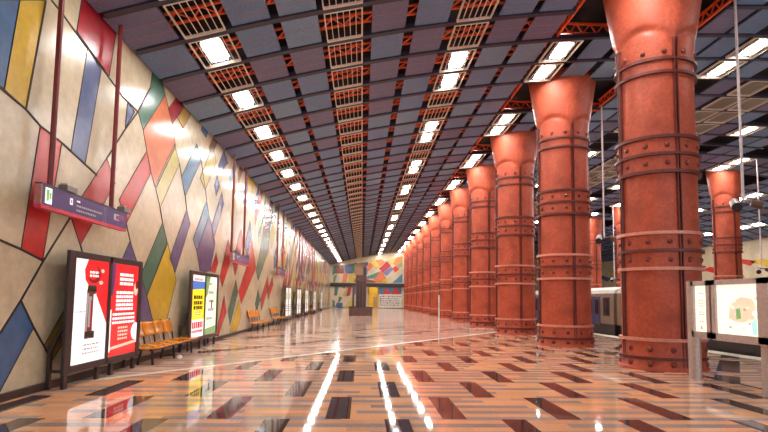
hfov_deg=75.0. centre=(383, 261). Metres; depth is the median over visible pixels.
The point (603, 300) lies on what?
car
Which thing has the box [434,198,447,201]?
ceiling light
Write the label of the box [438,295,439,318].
marker post
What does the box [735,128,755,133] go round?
diffuser
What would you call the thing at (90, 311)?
poster
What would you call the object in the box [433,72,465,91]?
ceiling light
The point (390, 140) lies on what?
roof truss
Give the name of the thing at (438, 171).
roof truss
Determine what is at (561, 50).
diffuser
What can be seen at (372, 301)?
door
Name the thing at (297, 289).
poster
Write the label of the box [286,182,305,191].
ceiling light
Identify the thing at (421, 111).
roof truss
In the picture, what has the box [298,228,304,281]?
hanging sign
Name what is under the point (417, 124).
roof truss
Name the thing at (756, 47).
diffuser
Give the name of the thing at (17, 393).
baseboard
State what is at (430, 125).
diffuser
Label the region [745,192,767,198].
ceiling light
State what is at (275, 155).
diffuser
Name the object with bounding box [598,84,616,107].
girder
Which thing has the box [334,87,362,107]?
grate
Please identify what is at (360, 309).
pillar
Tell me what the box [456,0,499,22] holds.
grate
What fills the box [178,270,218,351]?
advertising board
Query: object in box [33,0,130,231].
hanging sign
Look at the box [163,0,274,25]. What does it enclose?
roof truss
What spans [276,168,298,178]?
ceiling light
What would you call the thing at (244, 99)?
diffuser
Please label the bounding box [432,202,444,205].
ceiling light
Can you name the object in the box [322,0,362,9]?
grate
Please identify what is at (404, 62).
roof truss
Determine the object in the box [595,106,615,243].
pole
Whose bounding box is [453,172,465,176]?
girder
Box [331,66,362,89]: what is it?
grate
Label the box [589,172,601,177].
grate
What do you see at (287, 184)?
grate
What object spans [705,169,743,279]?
column
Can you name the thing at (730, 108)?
grate
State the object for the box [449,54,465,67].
diffuser
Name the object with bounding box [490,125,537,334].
column
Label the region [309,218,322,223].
ceiling light
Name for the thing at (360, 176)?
grate
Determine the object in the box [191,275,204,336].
poster
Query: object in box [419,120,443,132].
ceiling light
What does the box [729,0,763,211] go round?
pole
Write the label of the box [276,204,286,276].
hanging sign
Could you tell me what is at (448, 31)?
roof truss
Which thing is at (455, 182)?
ceiling light
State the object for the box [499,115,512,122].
diffuser
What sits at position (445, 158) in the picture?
roof truss
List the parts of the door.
panel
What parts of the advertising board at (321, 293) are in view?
frame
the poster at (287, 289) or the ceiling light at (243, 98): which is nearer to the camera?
the ceiling light at (243, 98)
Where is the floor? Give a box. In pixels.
[0,308,767,431]
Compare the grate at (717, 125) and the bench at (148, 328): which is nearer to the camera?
the bench at (148, 328)
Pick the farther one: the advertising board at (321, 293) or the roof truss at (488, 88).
the advertising board at (321, 293)
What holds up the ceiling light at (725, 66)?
attached to the ceiling
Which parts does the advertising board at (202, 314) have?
leg, frame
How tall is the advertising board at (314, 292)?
2.370 m
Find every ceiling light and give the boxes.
[188,34,240,69]
[224,87,263,111]
[247,123,278,141]
[264,149,290,162]
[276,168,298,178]
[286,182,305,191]
[294,194,310,201]
[300,204,315,210]
[305,212,318,217]
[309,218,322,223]
[393,202,405,206]
[397,190,411,194]
[399,185,413,190]
[404,167,421,174]
[407,159,425,167]
[415,132,438,143]
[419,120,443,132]
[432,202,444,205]
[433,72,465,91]
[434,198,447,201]
[439,49,476,72]
[443,185,458,189]
[447,180,463,184]
[459,161,479,168]
[464,154,485,161]
[483,125,510,135]
[492,113,520,125]
[524,63,563,82]
[538,40,583,62]
[589,151,600,157]
[607,184,619,189]
[697,61,747,78]
[706,164,735,171]
[724,157,755,164]
[725,38,767,58]
[726,126,765,136]
[741,224,754,229]
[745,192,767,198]
[746,222,767,227]
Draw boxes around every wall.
[0,0,330,393]
[330,248,538,308]
[602,232,767,287]
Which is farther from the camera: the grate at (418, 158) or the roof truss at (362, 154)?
the grate at (418, 158)
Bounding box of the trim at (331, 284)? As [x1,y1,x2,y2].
[330,283,403,286]
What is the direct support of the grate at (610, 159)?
attached to the ceiling
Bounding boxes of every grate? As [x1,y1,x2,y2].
[163,0,225,39]
[208,64,253,92]
[236,107,271,127]
[256,137,284,152]
[271,159,294,171]
[281,175,302,185]
[290,188,308,196]
[297,199,312,206]
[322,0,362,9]
[324,7,362,42]
[328,40,362,68]
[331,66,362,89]
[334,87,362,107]
[336,104,362,122]
[338,120,362,134]
[340,132,362,145]
[342,144,361,155]
[343,153,361,164]
[344,162,361,171]
[345,169,361,178]
[346,176,361,184]
[347,182,361,189]
[401,179,416,185]
[402,173,419,180]
[409,151,429,160]
[412,142,433,152]
[423,106,450,120]
[427,90,457,107]
[447,22,488,49]
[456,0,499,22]
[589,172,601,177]
[589,178,607,183]
[590,166,614,171]
[597,173,617,177]
[601,159,617,165]
[695,111,718,122]
[696,124,719,133]
[701,97,745,110]
[703,112,743,123]
[727,81,767,96]
[727,98,767,111]
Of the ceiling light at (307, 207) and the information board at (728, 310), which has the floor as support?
the information board at (728, 310)
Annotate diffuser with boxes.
[203,41,227,61]
[235,93,252,106]
[256,127,270,136]
[272,152,282,159]
[283,170,292,176]
[421,134,431,140]
[426,122,436,129]
[442,75,456,87]
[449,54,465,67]
[470,155,479,159]
[491,127,502,133]
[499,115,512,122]
[534,67,552,78]
[549,44,571,58]
[708,64,734,74]
[713,166,728,169]
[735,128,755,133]
[739,42,767,54]
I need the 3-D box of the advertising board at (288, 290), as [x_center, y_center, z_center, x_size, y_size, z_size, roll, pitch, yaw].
[-6.664,2.897,34.150,0.300,2.370,2.860,1,-4,-2]
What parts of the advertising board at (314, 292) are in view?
frame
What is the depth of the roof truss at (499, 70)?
17.09 m
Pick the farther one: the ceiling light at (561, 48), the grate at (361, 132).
the grate at (361, 132)
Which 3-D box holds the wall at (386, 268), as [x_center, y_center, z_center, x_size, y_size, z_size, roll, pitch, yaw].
[11.169,3.441,84.504,40.350,11.900,0.090,1,-4,-2]
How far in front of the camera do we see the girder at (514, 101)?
21.15 m
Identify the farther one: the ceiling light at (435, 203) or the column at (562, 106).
the ceiling light at (435, 203)
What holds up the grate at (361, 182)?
attached to the ceiling
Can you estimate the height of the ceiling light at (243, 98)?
0.328 m
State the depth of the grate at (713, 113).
22.06 m
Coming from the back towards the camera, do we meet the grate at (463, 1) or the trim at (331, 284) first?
the trim at (331, 284)
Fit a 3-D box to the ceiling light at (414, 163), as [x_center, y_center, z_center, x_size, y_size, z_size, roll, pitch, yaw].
[1.776,-5.420,27.684,0.947,0.230,1.328,1,-4,-2]
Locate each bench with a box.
[136,318,197,364]
[247,309,270,331]
[269,307,287,324]
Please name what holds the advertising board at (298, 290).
on the floor
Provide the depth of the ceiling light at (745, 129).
23.87 m
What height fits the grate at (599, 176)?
0.070 m
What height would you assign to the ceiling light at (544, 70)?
0.189 m
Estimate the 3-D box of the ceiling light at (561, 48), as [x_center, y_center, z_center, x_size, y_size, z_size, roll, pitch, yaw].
[5.604,-6.688,15.902,0.950,0.189,1.328,1,-4,-2]
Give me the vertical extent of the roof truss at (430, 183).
2.335 m
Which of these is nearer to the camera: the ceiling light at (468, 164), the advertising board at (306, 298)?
the ceiling light at (468, 164)
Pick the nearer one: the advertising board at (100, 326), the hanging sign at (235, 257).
the advertising board at (100, 326)
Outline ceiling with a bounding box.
[86,0,767,264]
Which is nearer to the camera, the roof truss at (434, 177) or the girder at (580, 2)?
the girder at (580, 2)
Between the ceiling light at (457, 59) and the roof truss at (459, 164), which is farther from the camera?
the roof truss at (459, 164)
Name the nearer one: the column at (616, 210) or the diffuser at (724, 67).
the diffuser at (724, 67)
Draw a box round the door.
[368,287,377,307]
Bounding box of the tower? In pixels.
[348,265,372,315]
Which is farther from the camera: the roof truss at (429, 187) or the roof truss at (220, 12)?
the roof truss at (429, 187)
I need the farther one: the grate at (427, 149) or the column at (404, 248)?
the column at (404, 248)
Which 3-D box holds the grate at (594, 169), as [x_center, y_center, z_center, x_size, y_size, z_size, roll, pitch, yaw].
[13.632,-5.772,31.243,0.948,0.071,1.328,1,-4,-2]
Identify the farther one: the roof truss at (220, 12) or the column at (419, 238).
the column at (419, 238)
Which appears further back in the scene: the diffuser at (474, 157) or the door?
the door
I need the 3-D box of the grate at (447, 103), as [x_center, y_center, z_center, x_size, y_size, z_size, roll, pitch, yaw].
[2.171,-6.084,18.717,0.947,0.219,1.328,1,-4,-2]
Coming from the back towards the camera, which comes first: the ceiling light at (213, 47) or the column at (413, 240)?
the column at (413, 240)
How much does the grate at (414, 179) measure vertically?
0.219 m
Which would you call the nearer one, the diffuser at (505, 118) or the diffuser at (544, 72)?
the diffuser at (544, 72)
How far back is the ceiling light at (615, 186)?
36.07 m
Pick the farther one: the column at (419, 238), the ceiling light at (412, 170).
the column at (419, 238)
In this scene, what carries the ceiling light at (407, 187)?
attached to the ceiling
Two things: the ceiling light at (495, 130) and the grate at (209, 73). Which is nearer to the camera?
the grate at (209, 73)
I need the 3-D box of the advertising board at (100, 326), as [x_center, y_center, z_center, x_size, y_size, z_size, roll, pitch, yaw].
[-5.597,1.088,9.901,0.300,2.370,2.860,1,-4,-2]
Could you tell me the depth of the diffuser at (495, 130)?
23.35 m
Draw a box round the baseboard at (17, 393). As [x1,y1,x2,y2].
[0,307,329,402]
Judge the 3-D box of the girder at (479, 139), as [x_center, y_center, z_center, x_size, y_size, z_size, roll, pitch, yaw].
[4.750,-6.142,25.610,0.060,0.360,2.909,1,-4,-2]
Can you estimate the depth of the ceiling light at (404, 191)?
35.24 m
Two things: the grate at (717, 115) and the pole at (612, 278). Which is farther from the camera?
the pole at (612, 278)
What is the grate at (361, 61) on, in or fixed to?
attached to the ceiling
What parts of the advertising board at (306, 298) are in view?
frame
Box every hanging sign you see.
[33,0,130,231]
[230,154,250,265]
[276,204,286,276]
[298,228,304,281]
[312,246,315,284]
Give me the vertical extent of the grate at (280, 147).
0.328 m
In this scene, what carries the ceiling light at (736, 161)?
attached to the ceiling
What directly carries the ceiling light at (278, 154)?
attached to the ceiling
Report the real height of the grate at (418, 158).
0.219 m
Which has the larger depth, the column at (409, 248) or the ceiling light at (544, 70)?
the column at (409, 248)
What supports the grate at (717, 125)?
attached to the ceiling
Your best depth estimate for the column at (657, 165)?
12.06 m
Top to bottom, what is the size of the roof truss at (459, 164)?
2.335 m
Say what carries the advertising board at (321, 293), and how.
on the floor
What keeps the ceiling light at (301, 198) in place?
attached to the ceiling
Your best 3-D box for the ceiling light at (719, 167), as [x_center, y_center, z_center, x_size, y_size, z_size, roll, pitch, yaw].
[20.229,-5.621,30.017,0.950,0.162,1.328,1,-4,-2]
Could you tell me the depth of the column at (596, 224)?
48.29 m
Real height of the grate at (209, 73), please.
0.328 m
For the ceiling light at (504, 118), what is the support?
attached to the ceiling
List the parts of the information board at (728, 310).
post, frame, post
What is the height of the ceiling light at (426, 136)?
0.230 m
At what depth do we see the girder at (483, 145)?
27.13 m
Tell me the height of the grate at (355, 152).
0.277 m
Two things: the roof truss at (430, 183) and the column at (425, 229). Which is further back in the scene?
the column at (425, 229)
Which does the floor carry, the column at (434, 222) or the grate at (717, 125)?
the column at (434, 222)
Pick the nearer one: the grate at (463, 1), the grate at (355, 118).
the grate at (463, 1)
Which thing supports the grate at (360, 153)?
attached to the ceiling
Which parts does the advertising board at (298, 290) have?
frame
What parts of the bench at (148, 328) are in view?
leg, backrest, backrest, seat, leg, backrest, seat, rail, backrest, seat, seat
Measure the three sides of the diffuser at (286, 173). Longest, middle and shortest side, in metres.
0.840 x 0.380 x 0.020 m
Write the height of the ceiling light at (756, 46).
0.125 m
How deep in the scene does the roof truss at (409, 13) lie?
12.64 m
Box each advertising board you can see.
[45,250,142,389]
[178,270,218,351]
[281,286,291,321]
[293,288,301,317]
[301,289,308,315]
[310,290,315,312]
[318,292,322,308]
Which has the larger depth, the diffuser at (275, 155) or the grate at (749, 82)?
the diffuser at (275, 155)
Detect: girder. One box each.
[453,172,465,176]
[470,137,482,152]
[470,144,491,150]
[501,77,522,110]
[504,100,598,111]
[555,22,608,33]
[556,0,584,36]
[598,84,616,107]
[698,0,732,27]
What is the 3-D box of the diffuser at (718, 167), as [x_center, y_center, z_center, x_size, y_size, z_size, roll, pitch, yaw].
[20.228,-5.591,30.014,0.380,0.020,0.840,4,-4,-2]
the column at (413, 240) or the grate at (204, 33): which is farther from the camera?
the column at (413, 240)
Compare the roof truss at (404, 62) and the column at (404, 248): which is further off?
the column at (404, 248)
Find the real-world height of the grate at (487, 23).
0.219 m
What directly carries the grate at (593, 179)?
attached to the ceiling
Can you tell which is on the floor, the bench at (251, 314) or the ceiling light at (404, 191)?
the bench at (251, 314)
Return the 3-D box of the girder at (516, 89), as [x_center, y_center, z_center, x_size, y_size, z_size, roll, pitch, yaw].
[5.013,-6.588,19.633,0.060,0.360,2.909,1,-4,-2]
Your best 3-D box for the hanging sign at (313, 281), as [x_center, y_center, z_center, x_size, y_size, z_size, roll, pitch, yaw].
[-7.296,0.302,52.313,0.255,4.393,2.920,1,-4,-2]
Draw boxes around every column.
[403,247,407,309]
[406,240,411,310]
[410,237,416,311]
[415,231,422,312]
[421,221,429,314]
[428,211,439,316]
[437,199,452,318]
[449,185,469,322]
[465,161,495,327]
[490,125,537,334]
[528,67,595,347]
[590,218,602,287]
[603,0,709,372]
[611,206,620,286]
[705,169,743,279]
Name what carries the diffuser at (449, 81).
attached to the ceiling light at (449, 80)
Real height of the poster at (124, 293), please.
1.880 m
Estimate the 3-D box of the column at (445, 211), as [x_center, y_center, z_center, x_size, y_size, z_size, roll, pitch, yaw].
[5.654,-0.135,42.215,2.523,9.946,2.247,1,-4,-2]
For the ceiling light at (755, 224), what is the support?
attached to the ceiling
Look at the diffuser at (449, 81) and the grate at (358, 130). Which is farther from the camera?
the grate at (358, 130)
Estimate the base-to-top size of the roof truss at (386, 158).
2.335 m
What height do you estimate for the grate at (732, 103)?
0.071 m
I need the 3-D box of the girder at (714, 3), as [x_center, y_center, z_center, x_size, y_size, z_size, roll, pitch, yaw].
[9.465,-7.253,13.856,0.060,0.360,2.909,1,-4,-2]
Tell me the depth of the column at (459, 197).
35.62 m
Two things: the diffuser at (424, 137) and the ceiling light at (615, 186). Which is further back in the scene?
the ceiling light at (615, 186)
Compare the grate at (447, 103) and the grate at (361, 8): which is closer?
the grate at (361, 8)
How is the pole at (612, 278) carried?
hanging from the ceiling
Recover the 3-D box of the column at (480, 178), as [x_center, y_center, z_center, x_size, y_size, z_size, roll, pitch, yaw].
[6.173,-1.015,30.420,2.523,9.946,2.247,1,-4,-2]
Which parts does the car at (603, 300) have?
door, door, door, pane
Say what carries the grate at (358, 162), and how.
attached to the ceiling
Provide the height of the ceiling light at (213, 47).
0.328 m
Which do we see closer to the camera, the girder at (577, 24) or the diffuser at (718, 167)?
the girder at (577, 24)
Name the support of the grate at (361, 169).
attached to the ceiling
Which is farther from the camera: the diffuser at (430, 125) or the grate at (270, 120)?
the diffuser at (430, 125)
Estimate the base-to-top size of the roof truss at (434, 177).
2.335 m
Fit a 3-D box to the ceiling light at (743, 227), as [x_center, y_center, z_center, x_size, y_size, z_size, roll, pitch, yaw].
[30.470,-2.881,42.308,0.936,0.304,1.328,1,-4,-2]
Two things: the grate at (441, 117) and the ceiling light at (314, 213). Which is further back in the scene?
the ceiling light at (314, 213)
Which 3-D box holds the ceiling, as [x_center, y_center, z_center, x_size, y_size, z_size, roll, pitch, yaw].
[13.195,-4.138,40.035,40.350,3.491,90.000,1,-4,-2]
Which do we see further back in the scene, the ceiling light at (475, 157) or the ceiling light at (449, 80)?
the ceiling light at (475, 157)
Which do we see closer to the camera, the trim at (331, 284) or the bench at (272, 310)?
the bench at (272, 310)
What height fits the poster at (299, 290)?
1.880 m
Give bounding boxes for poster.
[70,258,108,365]
[108,263,138,356]
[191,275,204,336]
[205,276,216,334]
[286,288,288,315]
[288,288,290,315]
[297,289,298,312]
[299,290,300,312]
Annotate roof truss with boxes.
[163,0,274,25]
[187,0,540,58]
[207,19,565,83]
[222,46,545,103]
[235,68,529,121]
[245,86,516,135]
[254,102,504,147]
[262,115,495,157]
[268,127,486,166]
[275,139,459,174]
[280,148,453,181]
[285,158,447,188]
[289,164,459,193]
[292,171,439,198]
[296,177,435,203]
[298,183,431,207]
[301,187,429,211]
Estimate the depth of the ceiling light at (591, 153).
27.89 m
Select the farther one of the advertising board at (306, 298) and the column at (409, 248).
the column at (409, 248)
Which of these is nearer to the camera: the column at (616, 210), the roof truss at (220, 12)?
the roof truss at (220, 12)
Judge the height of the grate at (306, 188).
0.328 m
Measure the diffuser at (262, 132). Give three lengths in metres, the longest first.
0.840 x 0.380 x 0.020 m
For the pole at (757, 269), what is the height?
6.569 m
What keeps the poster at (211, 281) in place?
attached to the advertising board at (202, 314)
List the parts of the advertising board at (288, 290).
frame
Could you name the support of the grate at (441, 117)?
attached to the ceiling
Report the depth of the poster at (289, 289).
34.71 m
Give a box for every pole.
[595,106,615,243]
[610,204,620,281]
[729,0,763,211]
[755,159,767,273]
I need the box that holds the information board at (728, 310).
[686,277,767,397]
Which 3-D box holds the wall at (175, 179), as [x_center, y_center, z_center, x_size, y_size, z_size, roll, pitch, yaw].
[-7.018,0.420,38.806,0.013,8.000,90.000,1,-4,-2]
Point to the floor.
(329, 369)
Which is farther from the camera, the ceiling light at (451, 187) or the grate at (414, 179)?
the ceiling light at (451, 187)
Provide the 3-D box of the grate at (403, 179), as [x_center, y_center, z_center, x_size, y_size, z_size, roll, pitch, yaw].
[1.645,-5.191,30.672,0.947,0.219,1.328,1,-4,-2]
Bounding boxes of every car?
[535,287,620,335]
[617,289,760,356]
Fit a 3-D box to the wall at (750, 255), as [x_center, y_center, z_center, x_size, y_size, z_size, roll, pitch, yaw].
[33.289,0.575,40.568,0.004,9.000,90.000,1,-4,-2]
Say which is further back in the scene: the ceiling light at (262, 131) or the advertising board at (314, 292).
the advertising board at (314, 292)
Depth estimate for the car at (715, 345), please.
16.62 m
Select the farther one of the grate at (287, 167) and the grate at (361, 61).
the grate at (287, 167)
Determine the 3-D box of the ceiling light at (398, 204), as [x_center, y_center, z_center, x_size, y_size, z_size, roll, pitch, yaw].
[1.250,-4.528,39.639,0.947,0.230,1.328,1,-4,-2]
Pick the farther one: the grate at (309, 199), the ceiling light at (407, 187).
the ceiling light at (407, 187)

